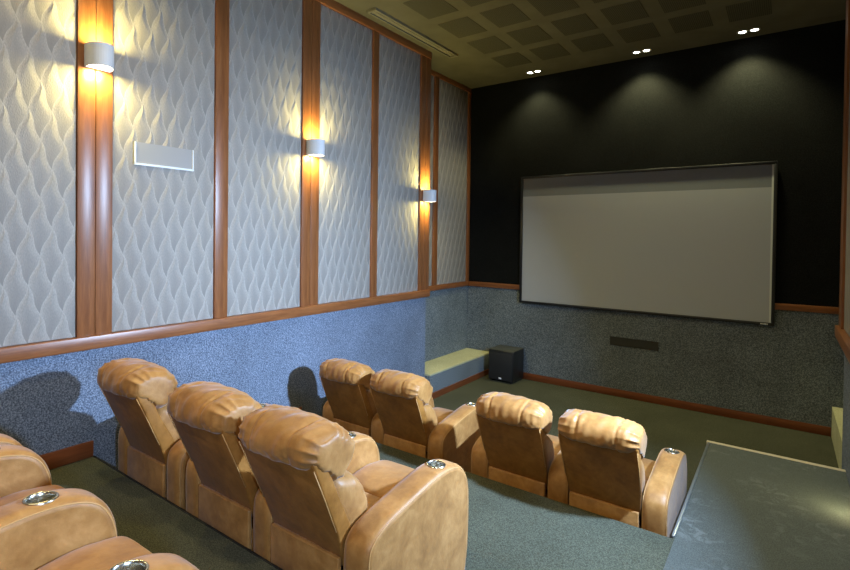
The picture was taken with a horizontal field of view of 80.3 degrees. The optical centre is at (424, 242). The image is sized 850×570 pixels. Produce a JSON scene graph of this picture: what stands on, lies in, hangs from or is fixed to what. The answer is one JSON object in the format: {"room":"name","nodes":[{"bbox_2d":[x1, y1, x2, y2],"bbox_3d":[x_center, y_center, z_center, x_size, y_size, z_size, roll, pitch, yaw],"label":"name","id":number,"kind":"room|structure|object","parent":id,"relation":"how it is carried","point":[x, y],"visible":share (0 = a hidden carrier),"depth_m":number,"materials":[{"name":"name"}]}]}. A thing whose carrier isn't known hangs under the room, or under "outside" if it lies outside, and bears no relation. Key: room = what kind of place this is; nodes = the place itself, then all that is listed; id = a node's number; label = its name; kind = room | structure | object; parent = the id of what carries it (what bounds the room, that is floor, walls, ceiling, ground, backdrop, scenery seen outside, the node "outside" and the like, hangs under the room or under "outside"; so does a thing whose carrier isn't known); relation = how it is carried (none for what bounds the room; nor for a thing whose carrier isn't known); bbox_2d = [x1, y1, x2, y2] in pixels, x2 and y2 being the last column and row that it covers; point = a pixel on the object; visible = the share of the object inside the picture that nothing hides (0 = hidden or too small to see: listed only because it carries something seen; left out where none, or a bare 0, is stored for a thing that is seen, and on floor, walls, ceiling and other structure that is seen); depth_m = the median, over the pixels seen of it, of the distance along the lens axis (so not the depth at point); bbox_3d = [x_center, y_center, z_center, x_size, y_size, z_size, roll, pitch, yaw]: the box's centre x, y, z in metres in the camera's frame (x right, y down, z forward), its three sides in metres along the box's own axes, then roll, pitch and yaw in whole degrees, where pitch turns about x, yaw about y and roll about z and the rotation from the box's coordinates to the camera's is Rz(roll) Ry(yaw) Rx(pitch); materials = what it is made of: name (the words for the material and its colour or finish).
{"room":"home theater","nodes":[
{"label":"home theater","id":0,"kind":"room"},
{"bbox_2d":[49,457,277,569],"bbox_3d":[-1.750,1.831,0.582,4.300,0.624,4.100,1,1,36],"label":"platform","id":1,"kind":"object","parent":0,"point":[141,516],"visible":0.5,"depth_m":2.69,"materials":[{"name":"carpet"}]},
{"bbox_2d":[0,433,21,445],"bbox_3d":[-2.417,0.973,2.160,0.775,1.036,1.074,1,1,36],"label":"recliner","id":2,"kind":"object","parent":1,"relation":"on","point":[4,439],"visible":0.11,"depth_m":2.28,"materials":[{"name":"beige leather"}]},
{"bbox_2d":[0,445,198,569],"bbox_3d":[-1.463,0.993,1.483,1.400,1.036,1.076,1,1,36],"label":"recliner","id":3,"kind":"object","parent":1,"relation":"on","point":[44,525],"visible":1,"depth_m":1.69,"materials":[{"name":"beige leather"}]},
{"bbox_2d":[0,485,64,505],"bbox_3d":[-1.525,1.106,1.938,0.469,0.163,0.408,1,1,36],"label":"cushion","id":4,"kind":"object","parent":3,"relation":"on","point":[11,493],"depth_m":2.08,"materials":[{"name":"beige leather"}]},
{"bbox_2d":[36,536,152,569],"bbox_3d":[-1.016,1.117,1.575,0.469,0.163,0.408,1,1,36],"label":"cushion","id":5,"kind":"object","parent":3,"relation":"on","point":[83,552],"depth_m":1.68,"materials":[{"name":"beige leather"}]},
{"bbox_2d":[93,456,282,569],"bbox_3d":[-0.546,1.521,2.242,4.280,0.023,0.012,1,1,36],"label":"trim","id":6,"kind":"structure","parent":1,"relation":"attached to","point":[104,462],"depth_m":2.73,"materials":[{"name":"black"}]},
{"bbox_2d":[0,297,425,468],"bbox_3d":[-2.537,-0.204,3.497,0.440,4.600,8.185,1,1,36],"label":"wall","id":7,"kind":"structure","parent":0,"point":[48,404],"depth_m":4.32,"materials":[{"name":"carpet"}]},
{"bbox_2d":[39,440,93,469],"bbox_3d":[-3.488,1.427,1.821,0.018,0.110,4.100,1,1,36],"label":"baseboard","id":8,"kind":"structure","parent":7,"relation":"attached to","point":[78,452],"depth_m":3.37,"materials":[{"name":"brown wood"}]},
{"bbox_2d":[425,286,467,361],"bbox_3d":[0.166,-0.226,7.662,0.120,4.600,1.735,1,1,36],"label":"wall","id":9,"kind":"structure","parent":0,"point":[446,309],"depth_m":7.82,"materials":[{"name":"carpet"}]},
{"bbox_2d":[429,75,433,285],"bbox_3d":[-0.078,-0.910,7.175,0.022,3.083,0.644,1,1,36],"label":"fabric panel","id":10,"kind":"object","parent":9,"relation":"attached to","point":[432,77],"visible":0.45,"depth_m":7.40,"materials":[{"name":"grey fabric"}]},
{"bbox_2d":[431,76,438,285],"bbox_3d":[0.148,-0.911,7.478,0.040,3.085,0.110,1,1,36],"label":"trim","id":11,"kind":"structure","parent":9,"relation":"attached to","point":[436,79],"depth_m":7.45,"materials":[{"name":"brown wood"}]},
{"bbox_2d":[429,281,467,290],"bbox_3d":[0.214,0.668,7.618,0.040,0.075,1.696,1,1,36],"label":"trim","id":12,"kind":"structure","parent":9,"relation":"attached to","point":[465,283],"depth_m":7.79,"materials":[{"name":"brown wood"}]},
{"bbox_2d":[431,69,470,92],"bbox_3d":[0.253,-2.489,7.577,0.040,0.070,1.696,1,1,36],"label":"trim","id":13,"kind":"structure","parent":9,"relation":"attached to","point":[433,73],"depth_m":7.74,"materials":[{"name":"brown wood"}]},
{"bbox_2d":[437,79,467,284],"bbox_3d":[0.423,-0.913,7.877,0.022,3.083,0.858,1,1,36],"label":"fabric panel","id":14,"kind":"object","parent":9,"relation":"attached to","point":[453,101],"visible":1,"depth_m":7.86,"materials":[{"name":"grey fabric"}]},
{"bbox_2d":[465,92,470,280],"bbox_3d":[0.703,-0.914,8.255,0.040,3.085,0.080,1,1,36],"label":"trim","id":15,"kind":"structure","parent":9,"relation":"attached to","point":[469,93],"depth_m":8.23,"materials":[{"name":"brown wood"}]},
{"bbox_2d":[335,0,845,88],"bbox_3d":[-0.069,-2.526,2.865,5.230,0.120,10.040,1,1,36],"label":"ceiling","id":16,"kind":"structure","parent":0,"point":[472,68],"depth_m":5.85,"materials":[{"name":"paint"}]},
{"bbox_2d":[367,7,457,57],"bbox_3d":[-0.091,-2.493,6.063,0.124,0.029,1.660,1,1,36],"label":"ceiling vent","id":17,"kind":"object","parent":16,"relation":"in","point":[375,12],"visible":1,"depth_m":5.94,"materials":[{"name":"yellow paint"}]},
{"bbox_2d":[403,0,458,18],"bbox_3d":[0.065,-2.495,5.325,0.390,0.003,0.470,1,1,36],"label":"tile","id":18,"kind":"structure","parent":16,"relation":"attached to","point":[430,9],"depth_m":5.34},
{"bbox_2d":[438,16,486,37],"bbox_3d":[0.439,-2.497,5.850,0.390,0.003,0.470,1,1,36],"label":"tile","id":19,"kind":"structure","parent":16,"relation":"attached to","point":[465,26],"depth_m":5.84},
{"bbox_2d":[463,0,492,6],"bbox_3d":[0.510,-2.485,5.008,0.390,0.003,0.470,1,1,36],"label":"tile","id":20,"kind":"structure","parent":16,"relation":"attached to","point":[471,3],"depth_m":5.21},
{"bbox_2d":[467,36,510,53],"bbox_3d":[0.814,-2.499,6.375,0.390,0.003,0.470,1,1,36],"label":"tile","id":21,"kind":"structure","parent":16,"relation":"attached to","point":[491,44],"depth_m":6.37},
{"bbox_2d":[480,3,530,27],"bbox_3d":[0.884,-2.487,5.532,0.390,0.003,0.470,1,1,36],"label":"tile","id":22,"kind":"structure","parent":16,"relation":"attached to","point":[506,15],"depth_m":5.51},
{"bbox_2d":[492,52,531,67],"bbox_3d":[1.189,-2.502,6.900,0.390,0.003,0.470,1,1,36],"label":"tile","id":23,"kind":"structure","parent":16,"relation":"attached to","point":[513,59],"depth_m":6.90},
{"bbox_2d":[507,25,552,44],"bbox_3d":[1.259,-2.490,6.057,0.390,0.003,0.470,1,1,36],"label":"tile","id":24,"kind":"structure","parent":16,"relation":"attached to","point":[529,35],"depth_m":6.04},
{"bbox_2d":[529,43,570,59],"bbox_3d":[1.634,-2.492,6.582,0.390,0.003,0.470,1,1,36],"label":"tile","id":25,"kind":"structure","parent":16,"relation":"attached to","point":[556,50],"depth_m":6.56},
{"bbox_2d":[527,0,578,15],"bbox_3d":[1.330,-2.478,5.215,0.390,0.003,0.470,1,1,36],"label":"tile","id":26,"kind":"structure","parent":16,"relation":"attached to","point":[545,7],"depth_m":5.26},
{"bbox_2d":[551,13,597,35],"bbox_3d":[1.704,-2.480,5.739,0.390,0.003,0.470,1,1,36],"label":"tile","id":27,"kind":"structure","parent":16,"relation":"attached to","point":[582,22],"depth_m":5.72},
{"bbox_2d":[570,33,612,51],"bbox_3d":[2.079,-2.482,6.264,0.390,0.003,0.470,1,1,36],"label":"tile","id":28,"kind":"structure","parent":16,"relation":"attached to","point":[599,41],"depth_m":6.24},
{"bbox_2d":[592,0,606,2],"bbox_3d":[1.775,-2.468,4.897,0.390,0.003,0.470,1,1,36],"label":"tile","id":29,"kind":"structure","parent":16,"relation":"attached to","point":[594,1],"depth_m":5.15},
{"bbox_2d":[600,0,648,24],"bbox_3d":[2.150,-2.471,5.422,0.390,0.003,0.470,1,1,36],"label":"tile","id":30,"kind":"structure","parent":16,"relation":"attached to","point":[634,10],"depth_m":5.40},
{"bbox_2d":[616,22,660,42],"bbox_3d":[2.524,-2.473,5.947,0.390,0.003,0.470,1,1,36],"label":"tile","id":31,"kind":"structure","parent":16,"relation":"attached to","point":[645,31],"depth_m":5.94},
{"bbox_2d":[658,0,705,12],"bbox_3d":[2.595,-2.461,5.104,0.390,0.003,0.470,1,1,36],"label":"tile","id":32,"kind":"structure","parent":16,"relation":"attached to","point":[668,6],"depth_m":5.20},
{"bbox_2d":[668,10,712,32],"bbox_3d":[2.969,-2.463,5.629,0.390,0.003,0.470,1,1,36],"label":"tile","id":33,"kind":"structure","parent":16,"relation":"attached to","point":[698,20],"depth_m":5.61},
{"bbox_2d":[737,30,748,33],"bbox_3d":[3.696,-2.454,5.866,0.120,0.010,0.120,1,1,36],"label":"recessed light","id":34,"kind":"object","parent":16,"relation":"in","point":[741,31],"visible":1,"depth_m":5.87,"materials":[{"name":"white metal"}]},
{"bbox_2d":[725,0,771,21],"bbox_3d":[3.415,-2.454,5.311,0.390,0.003,0.470,1,1,36],"label":"tile","id":35,"kind":"structure","parent":16,"relation":"attached to","point":[754,8],"depth_m":5.30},
{"bbox_2d":[749,27,760,31],"bbox_3d":[3.791,-2.453,5.798,0.120,0.010,0.120,1,1,36],"label":"recessed light","id":36,"kind":"object","parent":16,"relation":"in","point":[756,28],"visible":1,"depth_m":5.79,"materials":[{"name":"white metal"}]},
{"bbox_2d":[433,374,838,493],"bbox_3d":[-0.127,2.193,2.926,5.230,0.120,10.040,1,1,36],"label":"floor","id":37,"kind":"structure","parent":0,"point":[686,431],"depth_m":5.93,"materials":[{"name":"carpet"}]},
{"bbox_2d":[319,358,480,472],"bbox_3d":[-0.245,1.590,4.739,1.400,1.036,1.076,1,1,36],"label":"recliner","id":38,"kind":"object","parent":37,"relation":"on","point":[395,408],"visible":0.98,"depth_m":4.34,"materials":[{"name":"beige leather"}]},
{"bbox_2d":[319,358,374,390],"bbox_3d":[-0.712,1.208,4.612,0.521,0.280,0.326,1,1,36],"label":"cushion","id":39,"kind":"object","parent":38,"relation":"on","point":[336,374],"depth_m":4.48,"materials":[{"name":"beige leather"}]},
{"bbox_2d":[367,390,376,414],"bbox_3d":[-0.634,1.484,4.729,0.453,0.345,0.272,1,1,36],"label":"lumbar cushion","id":40,"kind":"object","parent":38,"relation":"on","point":[371,409],"depth_m":4.54,"materials":[{"name":"beige leather"}]},
{"bbox_2d":[369,369,432,404],"bbox_3d":[-0.204,1.220,4.248,0.521,0.282,0.327,1,1,36],"label":"cushion","id":41,"kind":"object","parent":38,"relation":"on","point":[388,387],"depth_m":4.13,"materials":[{"name":"beige leather"}]},
{"bbox_2d":[424,404,436,430],"bbox_3d":[-0.126,1.496,4.365,0.453,0.344,0.271,1,1,36],"label":"lumbar cushion","id":42,"kind":"object","parent":38,"relation":"on","point":[430,418],"depth_m":4.21,"materials":[{"name":"beige leather"}]},
{"bbox_2d":[433,407,452,422],"bbox_3d":[0.202,1.713,4.831,0.469,0.163,0.408,1,1,36],"label":"cushion","id":43,"kind":"object","parent":38,"relation":"on","point":[441,413],"depth_m":4.84,"materials":[{"name":"beige leather"}]},
{"bbox_2d":[425,348,488,398],"bbox_3d":[0.386,1.912,7.519,0.472,0.335,1.714,1,1,36],"label":"bench","id":44,"kind":"object","parent":37,"relation":"on","point":[447,373],"visible":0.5,"depth_m":7.37,"materials":[{"name":"carpet"}]},
{"bbox_2d":[488,345,523,383],"bbox_3d":[1.235,1.847,7.697,0.410,0.480,0.390,1,1,36],"label":"subwoofer","id":45,"kind":"object","parent":37,"relation":"on","point":[506,362],"visible":1,"depth_m":7.56,"materials":[{"name":"grey wood"}]},
{"bbox_2d":[489,352,511,381],"bbox_3d":[1.128,1.853,7.547,0.380,0.400,0.016,1,1,36],"label":"grille","id":46,"kind":"object","parent":45,"relation":"attached to","point":[500,363],"depth_m":7.54,"materials":[{"name":"black fabric"}]},
{"bbox_2d":[471,392,686,537],"bbox_3d":[1.108,1.619,3.773,1.400,1.036,1.076,1,1,36],"label":"recliner","id":47,"kind":"object","parent":37,"relation":"on","point":[596,463],"visible":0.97,"depth_m":3.39,"materials":[{"name":"beige leather"}]},
{"bbox_2d":[476,392,552,434],"bbox_3d":[0.642,1.237,3.646,0.521,0.280,0.326,1,1,36],"label":"cushion","id":48,"kind":"object","parent":47,"relation":"on","point":[498,413],"depth_m":3.53,"materials":[{"name":"beige leather"}]},
{"bbox_2d":[545,435,553,466],"bbox_3d":[0.719,1.513,3.763,0.453,0.345,0.272,1,1,36],"label":"lumbar cushion","id":49,"kind":"object","parent":47,"relation":"on","point":[549,449],"depth_m":3.62,"materials":[{"name":"beige leather"}]},
{"bbox_2d":[547,434,560,454],"bbox_3d":[1.046,1.731,4.228,0.469,0.163,0.408,1,1,36],"label":"cushion","id":50,"kind":"object","parent":47,"relation":"on","point":[555,440],"depth_m":4.16,"materials":[{"name":"beige leather"}]},
{"bbox_2d":[558,409,646,459],"bbox_3d":[1.149,1.249,3.281,0.521,0.282,0.327,1,1,36],"label":"cushion","id":51,"kind":"object","parent":47,"relation":"on","point":[584,434],"depth_m":3.18,"materials":[{"name":"beige leather"}]},
{"bbox_2d":[641,460,644,494],"bbox_3d":[1.227,1.525,3.399,0.453,0.344,0.271,1,1,36],"label":"lumbar cushion","id":52,"kind":"object","parent":47,"relation":"on","point":[642,475],"depth_m":3.27,"materials":[{"name":"beige leather"}]},
{"bbox_2d":[642,458,654,480],"bbox_3d":[1.555,1.742,3.865,0.469,0.163,0.408,1,1,36],"label":"cushion","id":53,"kind":"object","parent":47,"relation":"on","point":[648,464],"depth_m":3.76,"materials":[{"name":"beige leather"}]},
{"bbox_2d":[375,442,847,569],"bbox_3d":[0.497,1.950,3.733,4.300,0.360,3.640,1,1,36],"label":"platform","id":54,"kind":"object","parent":37,"relation":"on","point":[510,527],"visible":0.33,"depth_m":3.07,"materials":[{"name":"carpet"}]},
{"bbox_2d":[97,358,270,509],"bbox_3d":[-1.546,1.231,3.388,0.775,1.036,1.074,1,1,36],"label":"recliner","id":55,"kind":"object","parent":54,"relation":"on","point":[151,451],"visible":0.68,"depth_m":2.98,"materials":[{"name":"beige leather"}]},
{"bbox_2d":[97,358,177,408],"bbox_3d":[-1.759,0.855,3.079,0.521,0.280,0.326,1,1,36],"label":"cushion","id":56,"kind":"object","parent":55,"relation":"on","point":[125,383],"depth_m":2.94,"materials":[{"name":"beige leather"}]},
{"bbox_2d":[157,405,179,442],"bbox_3d":[-1.681,1.131,3.196,0.453,0.345,0.272,1,1,36],"label":"lumbar cushion","id":57,"kind":"object","parent":55,"relation":"on","point":[167,433],"depth_m":3.00,"materials":[{"name":"beige leather"}]},
{"bbox_2d":[167,381,467,569],"bbox_3d":[-0.615,1.251,2.722,1.400,1.036,1.076,1,1,36],"label":"recliner","id":58,"kind":"object","parent":54,"relation":"on","point":[292,486],"visible":0.99,"depth_m":2.36,"materials":[{"name":"beige leather"}]},
{"bbox_2d":[167,381,261,437],"bbox_3d":[-1.081,0.869,2.595,0.521,0.280,0.326,1,1,36],"label":"cushion","id":59,"kind":"object","parent":58,"relation":"on","point":[198,409],"depth_m":2.46,"materials":[{"name":"beige leather"}]},
{"bbox_2d":[238,404,354,480],"bbox_3d":[-0.574,0.881,2.231,0.521,0.282,0.327,1,1,36],"label":"cushion","id":60,"kind":"object","parent":58,"relation":"on","point":[283,443],"depth_m":2.11,"materials":[{"name":"beige leather"}]},
{"bbox_2d":[333,470,366,526],"bbox_3d":[-0.496,1.157,2.349,0.453,0.344,0.271,1,1,36],"label":"lumbar cushion","id":61,"kind":"object","parent":58,"relation":"on","point":[352,495],"depth_m":2.20,"materials":[{"name":"beige leather"}]},
{"bbox_2d":[365,492,379,509],"bbox_3d":[-0.374,1.381,2.525,0.469,0.155,0.375,1,1,36],"label":"seat cushion","id":62,"kind":"object","parent":58,"relation":"on","point":[372,497],"depth_m":2.61,"materials":[{"name":"beige leather"}]},
{"bbox_2d":[353,460,413,497],"bbox_3d":[-0.168,1.375,2.814,0.469,0.163,0.408,1,1,36],"label":"cushion","id":63,"kind":"object","parent":58,"relation":"on","point":[377,477],"depth_m":2.82,"materials":[{"name":"beige leather"}]},
{"bbox_2d":[672,442,709,538],"bbox_3d":[2.021,1.793,3.783,0.020,0.030,1.754,1,1,36],"label":"trim","id":64,"kind":"structure","parent":54,"relation":"attached to","point":[678,522],"depth_m":3.57,"materials":[{"name":"silver metal"}]},
{"bbox_2d":[663,443,849,569],"bbox_3d":[1.873,1.796,2.758,0.929,0.006,3.593,1,1,36],"label":"counter top","id":65,"kind":"object","parent":54,"relation":"on","point":[745,510],"visible":1,"depth_m":3.28,"materials":[{"name":"grey stone"}]},
{"bbox_2d":[706,440,845,471],"bbox_3d":[2.917,1.802,4.244,0.960,0.042,0.035,1,1,36],"label":"trim","id":66,"kind":"structure","parent":54,"relation":"attached to","point":[727,445],"depth_m":4.21,"materials":[{"name":"beige"}]},
{"bbox_2d":[831,407,842,468],"bbox_3d":[4.140,1.992,4.839,0.269,0.335,1.714,1,1,36],"label":"bench","id":67,"kind":"object","parent":37,"relation":"on","point":[837,413],"visible":0.5,"depth_m":5.14,"materials":[{"name":"fabric"}]},
{"bbox_2d":[467,20,845,426],"bbox_3d":[2.776,-0.184,6.920,5.230,4.600,0.150,1,1,36],"label":"wall","id":68,"kind":"structure","parent":0,"point":[778,96],"depth_m":6.42,"materials":[{"name":"black fabric"}]},
{"bbox_2d":[610,336,657,350],"bbox_3d":[2.824,1.360,6.828,0.620,0.116,0.014,1,1,36],"label":"wall speaker","id":69,"kind":"object","parent":68,"relation":"attached to","point":[618,341],"visible":1,"depth_m":6.82,"materials":[{"name":"grey plastic"}]},
{"bbox_2d":[519,161,777,325],"bbox_3d":[2.767,-0.020,6.779,3.210,1.916,0.048,1,1,36],"label":"projection screen","id":70,"kind":"object","parent":68,"relation":"attached to","point":[693,242],"visible":1,"depth_m":6.60,"materials":[{"name":"white fabric"}]},
{"bbox_2d":[468,281,838,313],"bbox_3d":[2.724,0.709,6.875,4.910,0.075,0.050,1,1,36],"label":"trim","id":71,"kind":"structure","parent":68,"relation":"attached to","point":[778,306],"depth_m":5.80,"materials":[{"name":"brown wood"}]},
{"bbox_2d":[522,372,830,435],"bbox_3d":[2.799,2.067,6.845,4.233,0.100,0.020,1,1,36],"label":"baseboard","id":72,"kind":"structure","parent":68,"relation":"attached to","point":[779,422],"depth_m":6.43,"materials":[{"name":"brown wood"}]},
{"bbox_2d":[842,354,849,486],"bbox_3d":[1.316,-0.122,0.746,0.430,4.600,8.185,1,1,36],"label":"wall","id":73,"kind":"structure","parent":0,"point":[846,389],"depth_m":3.98,"materials":[{"name":"carpet"}]},
{"bbox_3d":[-2.269,-0.905,3.748,0.320,3.200,7.470,1,1,36],"label":"wall","id":74,"kind":"structure","parent":0,"visible":0},
{"bbox_2d":[0,0,76,346],"bbox_3d":[-2.557,-0.887,3.050,0.022,3.041,0.777,1,1,36],"label":"fabric panel","id":75,"kind":"object","parent":74,"relation":"attached to","point":[38,37],"visible":1,"depth_m":3.19,"materials":[{"name":"grey fabric"}]},
{"bbox_2d":[75,0,95,337],"bbox_3d":[-2.293,-0.889,3.405,0.040,3.043,0.106,1,1,36],"label":"trim","id":76,"kind":"structure","parent":74,"relation":"attached to","point":[86,9],"depth_m":3.39,"materials":[{"name":"brown wood"}]},
{"bbox_2d":[84,41,113,72],"bbox_3d":[-2.175,-1.254,3.391,0.155,0.150,0.160,1,1,36],"label":"wall sconce","id":77,"kind":"object","parent":74,"relation":"attached to","point":[98,55],"visible":1,"depth_m":3.34,"materials":[{"name":"white metal"}]},
{"bbox_2d":[89,64,111,70],"bbox_3d":[-2.171,-1.194,3.389,0.131,0.006,0.148,1,1,36],"label":"diffuser","id":78,"kind":"object","parent":77,"relation":"attached to","point":[103,67],"depth_m":3.40,"materials":[{"name":"white glass"}]},
{"bbox_2d":[95,0,112,334],"bbox_3d":[-2.230,-0.889,3.494,0.040,3.043,0.106,1,1,36],"label":"trim","id":79,"kind":"structure","parent":74,"relation":"attached to","point":[104,8],"depth_m":3.48,"materials":[{"name":"brown wood"}]},
{"bbox_2d":[112,0,214,331],"bbox_3d":[-1.978,-0.891,3.860,0.022,3.041,0.780,1,1,36],"label":"fabric panel","id":80,"kind":"object","parent":74,"relation":"attached to","point":[163,218],"visible":0.98,"depth_m":3.83,"materials":[{"name":"grey fabric"}]},
{"bbox_2d":[134,141,193,170],"bbox_3d":[-1.975,-0.653,3.834,0.014,0.167,0.450,1,1,36],"label":"wall speaker","id":81,"kind":"object","parent":80,"relation":"attached to","point":[145,154],"visible":1,"depth_m":3.82,"materials":[{"name":"grey plastic"}]},
{"bbox_2d":[0,290,429,363],"bbox_3d":[-2.131,0.677,3.659,0.065,0.090,7.474,1,1,36],"label":"trim","id":82,"kind":"structure","parent":74,"relation":"attached to","point":[14,353],"depth_m":3.90,"materials":[{"name":"brown wood"}]},
{"bbox_2d":[213,0,229,318],"bbox_3d":[-1.710,-0.892,4.223,0.040,3.043,0.120,1,1,36],"label":"trim","id":83,"kind":"structure","parent":74,"relation":"attached to","point":[221,75],"depth_m":4.21,"materials":[{"name":"brown wood"}]},
{"bbox_2d":[227,0,301,315],"bbox_3d":[-1.449,-0.894,4.602,0.022,3.041,0.798,1,1,36],"label":"fabric panel","id":84,"kind":"object","parent":74,"relation":"attached to","point":[265,36],"visible":0.97,"depth_m":4.57,"materials":[{"name":"grey fabric"}]},
{"bbox_2d":[299,0,311,306],"bbox_3d":[-1.178,-0.896,4.967,0.040,3.043,0.108,1,1,36],"label":"trim","id":85,"kind":"structure","parent":74,"relation":"attached to","point":[306,4],"depth_m":4.95,"materials":[{"name":"brown wood"}]},
{"bbox_2d":[310,0,320,305],"bbox_3d":[-1.113,-0.896,5.057,0.040,3.043,0.108,1,1,36],"label":"trim","id":86,"kind":"structure","parent":74,"relation":"attached to","point":[316,6],"depth_m":5.04,"materials":[{"name":"brown wood"}]},
{"bbox_2d":[306,139,324,156],"bbox_3d":[-1.061,-0.936,4.962,0.155,0.150,0.160,1,1,36],"label":"wall sconce","id":87,"kind":"object","parent":74,"relation":"attached to","point":[314,147],"visible":1,"depth_m":4.90,"materials":[{"name":"white metal"}]},
{"bbox_2d":[318,4,371,303],"bbox_3d":[-0.856,-0.898,5.432,0.022,3.041,0.799,1,1,36],"label":"fabric panel","id":88,"kind":"object","parent":74,"relation":"attached to","point":[345,44],"visible":0.89,"depth_m":5.40,"materials":[{"name":"grey fabric"}]},
{"bbox_2d":[316,0,431,58],"bbox_3d":[-2.098,-2.456,3.622,0.050,0.090,7.474,1,1,36],"label":"trim","id":89,"kind":"structure","parent":74,"relation":"attached to","point":[333,5],"depth_m":5.70,"materials":[{"name":"brown wood"}]},
{"bbox_2d":[369,30,379,296],"bbox_3d":[-0.587,-0.899,5.795,0.040,3.043,0.103,1,1,36],"label":"trim","id":90,"kind":"structure","parent":74,"relation":"attached to","point":[375,35],"depth_m":5.77,"materials":[{"name":"brown wood"}]},
{"bbox_2d":[377,35,419,295],"bbox_3d":[-0.324,-0.901,6.177,0.022,3.041,0.822,1,1,36],"label":"fabric panel","id":91,"kind":"object","parent":74,"relation":"attached to","point":[399,66],"visible":0.96,"depth_m":6.15,"materials":[{"name":"grey fabric"}]},
{"bbox_2d":[417,54,425,290],"bbox_3d":[-0.046,-0.902,6.552,0.040,3.043,0.108,1,1,36],"label":"trim","id":92,"kind":"structure","parent":74,"relation":"attached to","point":[422,127],"depth_m":6.53,"materials":[{"name":"brown wood"}]},
{"bbox_2d":[424,57,430,289],"bbox_3d":[0.018,-0.903,6.643,0.040,3.043,0.108,1,1,36],"label":"trim","id":93,"kind":"structure","parent":74,"relation":"attached to","point":[428,60],"depth_m":6.63,"materials":[{"name":"brown wood"}]},
{"bbox_2d":[423,190,435,201],"bbox_3d":[0.074,-0.613,6.561,0.155,0.150,0.160,1,1,36],"label":"wall sconce","id":94,"kind":"object","parent":74,"relation":"attached to","point":[428,195],"visible":1,"depth_m":6.50,"materials":[{"name":"white metal"}]},
{"bbox_3d":[1.486,-0.824,1.067,0.310,3.200,7.470,1,1,36],"label":"wall","id":95,"kind":"structure","parent":0,"visible":0},
{"bbox_2d":[835,325,849,362],"bbox_3d":[1.316,0.751,1.198,0.065,0.090,7.474,1,1,36],"label":"trim","id":96,"kind":"structure","parent":95,"relation":"attached to","point":[842,337],"depth_m":3.71,"materials":[{"name":"brown wood"}]},
{"bbox_2d":[839,0,849,328],"bbox_3d":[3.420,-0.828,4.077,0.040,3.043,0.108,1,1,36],"label":"trim","id":97,"kind":"structure","parent":95,"relation":"attached to","point":[846,124],"depth_m":4.05,"materials":[{"name":"brown wood"}]},
{"bbox_2d":[844,82,849,336],"bbox_3d":[3.156,-0.826,3.693,0.022,3.041,0.822,1,1,36],"label":"fabric panel","id":98,"kind":"object","parent":95,"relation":"attached to","point":[847,257],"visible":1,"depth_m":3.92,"materials":[{"name":"grey fabric"}]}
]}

